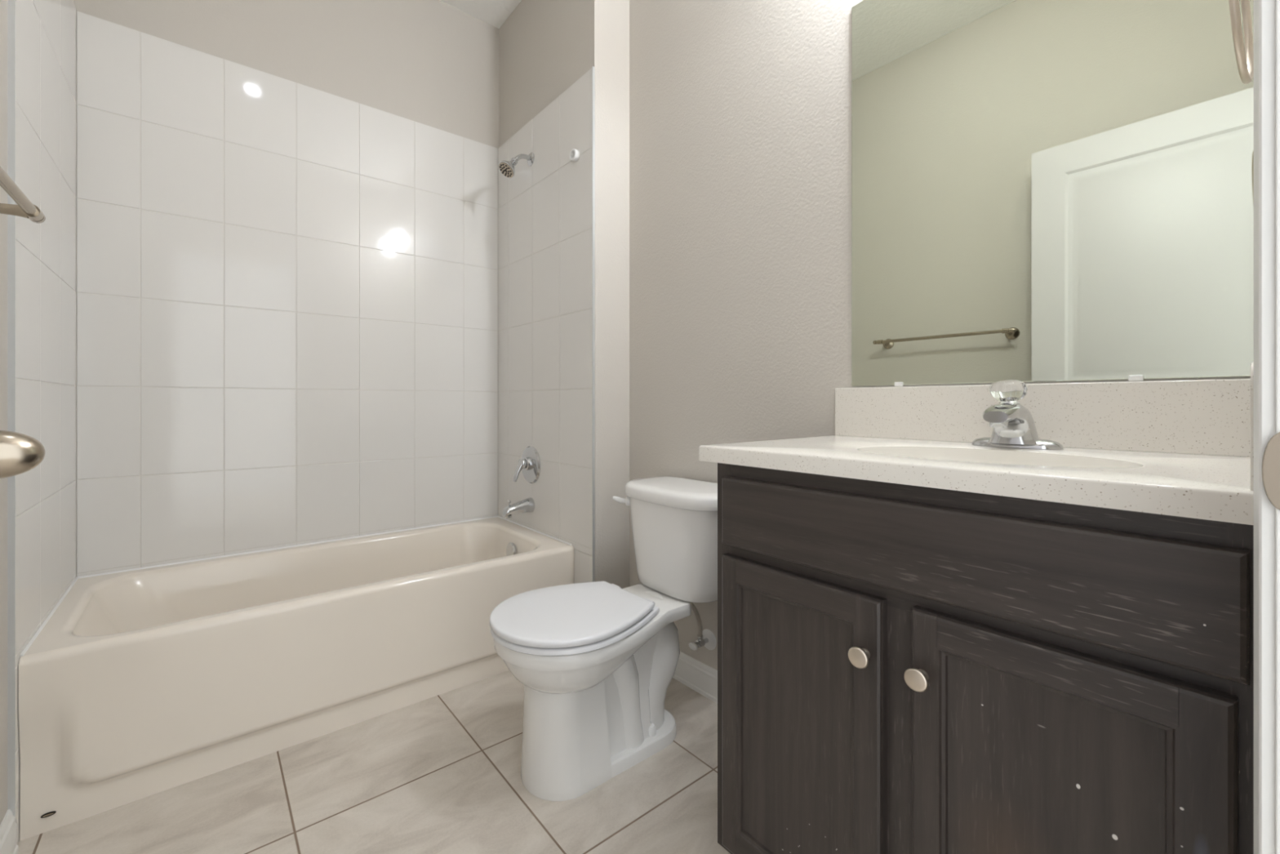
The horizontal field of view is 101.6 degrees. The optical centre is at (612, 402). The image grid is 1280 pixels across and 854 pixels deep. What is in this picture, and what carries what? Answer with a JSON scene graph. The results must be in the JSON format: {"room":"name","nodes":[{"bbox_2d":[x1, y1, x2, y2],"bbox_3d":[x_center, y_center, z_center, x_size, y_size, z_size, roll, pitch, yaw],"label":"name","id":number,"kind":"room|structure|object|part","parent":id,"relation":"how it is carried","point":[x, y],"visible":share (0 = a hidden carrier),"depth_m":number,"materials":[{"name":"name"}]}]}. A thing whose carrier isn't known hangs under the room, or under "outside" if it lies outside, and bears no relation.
{"room":"bathroom","nodes":[
{"label":"bathroom","id":0,"kind":"room"},
{"bbox_2d":[0,430,45,478],"bbox_3d":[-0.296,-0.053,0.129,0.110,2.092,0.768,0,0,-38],"label":"door knob","id":1,"kind":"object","parent":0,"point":[20,453],"depth_m":0.40,"materials":[{"name":"silver metal"}]},
{"bbox_2d":[0,0,76,842],"bbox_3d":[-1.033,-0.462,0.683,0.121,2.935,2.630,0,0,-38],"label":"wall","id":2,"kind":"structure","parent":0,"point":[38,37],"depth_m":1.29,"materials":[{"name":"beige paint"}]},
{"bbox_2d":[0,808,18,853],"bbox_3d":[-0.807,0.955,0.487,0.016,0.100,1.723,0,0,-38],"label":"baseboard","id":3,"kind":"structure","parent":2,"relation":"attached to","point":[8,826],"depth_m":1.13,"materials":[{"name":"white paint"}]},
{"bbox_3d":[-1.341,-0.151,1.164,0.011,2.314,0.003,0,0,-38],"label":"edge trim","id":4,"kind":"part","parent":2,"relation":"part of","materials":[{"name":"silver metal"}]},
{"bbox_2d":[0,166,45,222],"bbox_3d":[-0.886,-0.333,0.667,0.117,0.058,0.651,0,0,-38],"label":"towel bar","id":5,"kind":"object","parent":2,"relation":"attached to","point":[24,208],"visible":1,"depth_m":0.89,"materials":[{"name":"silver metal"}]},
{"bbox_3d":[-1.065,-0.333,0.896,0.117,0.058,0.058,0,0,-38],"label":"post","id":6,"kind":"part","parent":5,"relation":"part of","materials":[{"name":"silver metal"}]},
{"bbox_2d":[72,0,498,577],"bbox_3d":[-1.175,-0.462,2.294,1.949,2.935,0.120,0,0,-38],"label":"wall","id":7,"kind":"structure","parent":0,"point":[286,269],"depth_m":2.10,"materials":[{"name":"white tile"}]},
{"bbox_2d":[17,670,730,853],"bbox_3d":[0.273,1.030,0.450,1.949,0.050,4.770,0,0,-38],"label":"floor","id":8,"kind":"structure","parent":0,"point":[439,774],"depth_m":1.31,"materials":[{"name":"tile"}]},
{"bbox_2d":[17,515,573,840],"bbox_3d":[-0.968,0.793,1.930,1.524,0.425,0.706,0,0,-38],"label":"bathtub","id":9,"kind":"object","parent":8,"relation":"on","point":[138,683],"visible":0.86,"depth_m":1.55,"materials":[{"name":"beige ceramic"}]},
{"bbox_2d":[22,516,569,656],"bbox_3d":[-0.976,0.764,1.940,1.522,0.358,0.680,0,0,-38],"label":"basin","id":10,"kind":"object","parent":9,"relation":"in","point":[100,609],"depth_m":1.95,"materials":[{"name":"beige ceramic"}]},
{"bbox_3d":[-0.452,0.660,2.321,0.024,0.073,0.072,0,0,-38],"label":"overflow plate","id":11,"kind":"part","parent":9,"relation":"part of","materials":[{"name":"silver metal"}]},
{"bbox_2d":[489,475,717,800],"bbox_3d":[0.008,0.639,1.552,0.774,0.740,0.461,0,0,-38],"label":"toilet","id":12,"kind":"object","parent":8,"relation":"on","point":[596,662],"visible":0.93,"depth_m":1.44,"materials":[{"name":"white ceramic"}]},
{"bbox_3d":[-0.122,0.573,1.439,0.430,0.020,0.374,0,0,-38],"label":"seat lid","id":13,"kind":"part","parent":12,"relation":"part of","materials":[{"name":"white plastic"}]},
{"bbox_3d":[-0.110,0.595,1.448,0.454,0.017,0.372,0,0,-38],"label":"seat","id":14,"kind":"part","parent":12,"relation":"part of","materials":[{"name":"white plastic"}]},
{"bbox_3d":[0.032,0.343,1.824,0.064,0.033,0.033,0,0,6],"label":"flush lever","id":15,"kind":"part","parent":12,"relation":"part of","materials":[{"name":"white plastic"}]},
{"bbox_3d":[0.223,0.293,1.710,0.241,0.048,0.444,0,0,-38],"label":"tank lid","id":16,"kind":"part","parent":12,"relation":"part of","materials":[{"name":"white ceramic"}]},
{"bbox_3d":[0.229,0.460,1.714,0.226,0.289,0.420,0,0,-38],"label":"tank","id":17,"kind":"part","parent":12,"relation":"part of","materials":[{"name":"white ceramic"}]},
{"bbox_2d":[717,462,1253,853],"bbox_3d":[0.627,0.563,0.947,0.574,0.884,0.712,0,0,-38],"label":"vanity cabinet","id":18,"kind":"object","parent":8,"relation":"on","point":[902,668],"visible":0.92,"depth_m":0.71,"materials":[{"name":"brown wood"}]},
{"bbox_3d":[0.321,0.864,0.930,0.020,0.047,0.237,0,0,-38],"label":"rail","id":19,"kind":"part","parent":18,"relation":"part of","materials":[{"name":"brown wood"}]},
{"bbox_3d":[0.317,0.594,0.927,0.010,0.492,0.238,0,0,-38],"label":"panel","id":20,"kind":"part","parent":18,"relation":"part of","materials":[{"name":"brown wood"}]},
{"bbox_3d":[0.321,0.327,0.930,0.020,0.044,0.237,0,0,-38],"label":"rail","id":21,"kind":"part","parent":18,"relation":"part of","materials":[{"name":"brown wood"}]},
{"bbox_3d":[0.322,0.596,0.928,0.020,0.582,0.315,0,0,-38],"label":"door","id":22,"kind":"part","parent":18,"relation":"part of","materials":[{"name":"brown wood"}]},
{"bbox_3d":[0.386,0.393,0.810,0.026,0.032,0.032,0,0,-38],"label":"knob","id":23,"kind":"part","parent":18,"relation":"part of","materials":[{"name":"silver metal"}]},
{"bbox_3d":[0.437,0.393,0.745,0.026,0.032,0.032,0,0,-38],"label":"knob","id":24,"kind":"part","parent":18,"relation":"part of","materials":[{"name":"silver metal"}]},
{"bbox_2d":[698,361,1253,524],"bbox_3d":[0.627,0.090,0.965,0.554,0.264,0.741,0,0,-38],"label":"countertop","id":25,"kind":"structure","parent":18,"relation":"on","point":[1180,448],"depth_m":0.92,"materials":[{"name":"stone"}]},
{"bbox_2d":[857,446,1142,467],"bbox_3d":[0.633,0.156,0.902,0.290,0.130,0.400,0,0,-38],"label":"sink basin","id":26,"kind":"object","parent":25,"relation":"in","point":[1024,458],"depth_m":0.97,"materials":[{"name":"white"}]},
{"bbox_2d":[971,379,1063,449],"bbox_3d":[0.768,0.022,1.013,0.150,0.133,0.148,0,0,-38],"label":"sink faucet","id":27,"kind":"object","parent":25,"relation":"on","point":[1013,424],"visible":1,"depth_m":1.00,"materials":[{"name":"silver metal"}]},
{"bbox_3d":[0.769,-0.023,1.013,0.058,0.043,0.058,0,0,-15],"label":"clear knob","id":28,"kind":"part","parent":27,"relation":"part of","materials":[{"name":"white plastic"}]},
{"bbox_3d":[0.773,-0.002,1.016,0.035,0.030,0.034,0,0,-38],"label":"stem","id":29,"kind":"part","parent":27,"relation":"part of","materials":[{"name":"silver metal"}]},
{"bbox_3d":[0.768,0.040,1.013,0.150,0.081,0.088,0,0,-38],"label":"spout","id":30,"kind":"part","parent":27,"relation":"part of","materials":[{"name":"silver metal"}]},
{"bbox_3d":[0.804,0.079,1.041,0.056,0.019,0.148,0,0,-38],"label":"plate","id":31,"kind":"part","parent":27,"relation":"part of","materials":[{"name":"silver metal"}]},
{"bbox_3d":[0.447,0.293,0.801,0.019,0.045,0.644,0,0,-38],"label":"frame rail","id":32,"kind":"part","parent":18,"relation":"part of","materials":[{"name":"brown wood"}]},
{"bbox_3d":[0.447,0.144,0.801,0.019,0.045,0.644,0,0,-38],"label":"frame rail","id":33,"kind":"part","parent":18,"relation":"part of","materials":[{"name":"brown wood"}]},
{"bbox_3d":[0.432,0.216,0.788,0.020,0.134,0.672,0,0,-38],"label":"drawer","id":34,"kind":"part","parent":18,"relation":"part of","materials":[{"name":"brown wood"}]},
{"bbox_3d":[0.535,0.593,0.649,0.010,0.495,0.233,0,0,-38],"label":"panel","id":35,"kind":"part","parent":18,"relation":"part of","materials":[{"name":"brown wood"}]},
{"bbox_3d":[0.539,0.324,0.652,0.020,0.044,0.232,0,0,-38],"label":"rail","id":36,"kind":"part","parent":18,"relation":"part of","materials":[{"name":"brown wood"}]},
{"bbox_3d":[0.540,0.595,0.651,0.020,0.586,0.308,0,0,-38],"label":"door","id":37,"kind":"part","parent":18,"relation":"part of","materials":[{"name":"brown wood"}]},
{"bbox_2d":[439,0,521,28],"bbox_3d":[-0.378,-1.955,1.280,1.949,0.050,2.760,0,0,-38],"label":"ceiling","id":38,"kind":"structure","parent":0,"point":[495,13],"depth_m":2.55,"materials":[{"name":"white paint"}]},
{"bbox_2d":[497,0,629,588],"bbox_3d":[-0.224,-0.462,2.437,0.276,2.935,0.870,0,0,-38],"label":"wall","id":39,"kind":"structure","parent":0,"point":[563,224],"depth_m":2.17,"materials":[{"name":"beige paint"}]},
{"bbox_2d":[498,152,534,178],"bbox_3d":[-0.436,-1.082,2.358,0.160,0.140,0.082,0,0,-38],"label":"shower head","id":40,"kind":"object","parent":39,"relation":"attached to","point":[507,168],"visible":1,"depth_m":2.34},
{"bbox_3d":[-0.411,-1.111,2.380,0.093,0.052,0.021,0,0,-38],"label":"arm","id":41,"kind":"part","parent":40,"relation":"part of","materials":[{"name":"silver metal"}]},
{"bbox_2d":[502,497,534,518],"bbox_3d":[-0.429,0.475,2.366,0.137,0.076,0.068,0,0,-38],"label":"tub spout","id":42,"kind":"object","parent":39,"relation":"attached to","point":[526,505],"visible":1,"depth_m":2.35,"materials":[{"name":"silver metal"}]},
{"bbox_2d":[513,445,540,483],"bbox_3d":[-0.410,0.286,2.381,0.089,0.172,0.172,0,0,-38],"label":"tub valve","id":43,"kind":"object","parent":39,"relation":"attached to","point":[529,464],"visible":1,"depth_m":2.37,"materials":[{"name":"silver metal"}]},
{"bbox_3d":[-0.422,0.306,2.372,0.059,0.105,0.049,0,0,-38],"label":"lever","id":44,"kind":"part","parent":43,"relation":"part of","materials":[{"name":"silver metal"}]},
{"bbox_3d":[-0.329,-0.152,2.357,0.010,2.308,0.824,0,0,-38],"label":"tile panel","id":45,"kind":"part","parent":39,"relation":"part of","materials":[{"name":"white tile"}]},
{"bbox_2d":[569,148,579,161],"bbox_3d":[-0.153,-1.000,2.108,0.022,0.045,0.045,0,0,-38],"label":"hook","id":46,"kind":"object","parent":39,"relation":"attached to","point":[575,153],"visible":1,"depth_m":2.10,"materials":[{"name":"white plastic"}]},
{"bbox_3d":[-0.074,-0.151,2.032,0.011,2.314,0.003,0,0,-38],"label":"edge trim","id":47,"kind":"part","parent":39,"relation":"part of","materials":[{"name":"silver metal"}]},
{"bbox_2d":[629,0,1250,670],"bbox_3d":[0.655,-0.462,1.460,0.100,2.935,1.768,0,0,-38],"label":"wall","id":48,"kind":"structure","parent":0,"point":[740,110],"depth_m":1.71,"materials":[{"name":"beige paint"}]},
{"bbox_2d":[672,651,717,703],"bbox_3d":[0.346,0.955,1.760,0.016,0.100,0.914,0,0,-38],"label":"baseboard","id":49,"kind":"structure","parent":48,"relation":"attached to","point":[700,677],"depth_m":1.82,"materials":[{"name":"white paint"}]},
{"bbox_2d":[688,602,716,650],"bbox_3d":[0.270,0.728,1.783,0.107,0.238,0.130,0,0,-38],"label":"shutoff valve","id":50,"kind":"object","parent":48,"relation":"attached to","point":[706,637],"visible":0.74,"depth_m":1.76,"materials":[{"name":"white plastic"}]},
{"bbox_3d":[0.270,0.814,1.744,0.012,0.022,0.036,0,0,-38],"label":"oval handle","id":51,"kind":"part","parent":50,"relation":"part of","materials":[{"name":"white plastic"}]},
{"bbox_2d":[835,378,1250,457],"bbox_3d":[0.838,0.025,1.129,0.020,0.128,0.738,0,0,-38],"label":"backsplash","id":52,"kind":"structure","parent":48,"relation":"attached to","point":[1197,416],"depth_m":1.01,"materials":[{"name":"stone"}]},
{"bbox_2d":[851,0,1253,386],"bbox_3d":[0.854,-0.547,1.118,0.009,1.014,0.696,0,0,-38],"label":"wall mirror","id":53,"kind":"object","parent":48,"relation":"attached to","point":[1042,190],"visible":0.98,"depth_m":1.07,"materials":[{"name":"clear mirror"}]},
{"bbox_3d":[0.436,-0.462,0.266,1.919,2.935,0.120,0,0,-38],"label":"wall","id":54,"kind":"structure","parent":0,"visible":0},
{"bbox_2d":[1228,0,1253,84],"bbox_3d":[0.739,-0.469,0.602,0.163,0.188,0.034,0,0,-38],"label":"towel ring","id":55,"kind":"object","parent":54,"relation":"attached to","point":[1243,50],"visible":0.98,"depth_m":0.60,"materials":[{"name":"silver metal"}]},
{"bbox_2d":[1253,0,1279,853],"bbox_3d":[0.192,-0.081,0.081,0.914,2.173,0.131,0,0,-38],"label":"door frame","id":56,"kind":"structure","parent":54,"relation":"attached to","point":[1266,13],"depth_m":0.38,"materials":[{"name":"white paint"}]},
{"bbox_3d":[0.480,0.048,0.359,0.003,0.057,0.040,0,0,-38],"label":"strike plate","id":57,"kind":"part","parent":56,"relation":"part of","materials":[{"name":"silver metal"}]}
]}

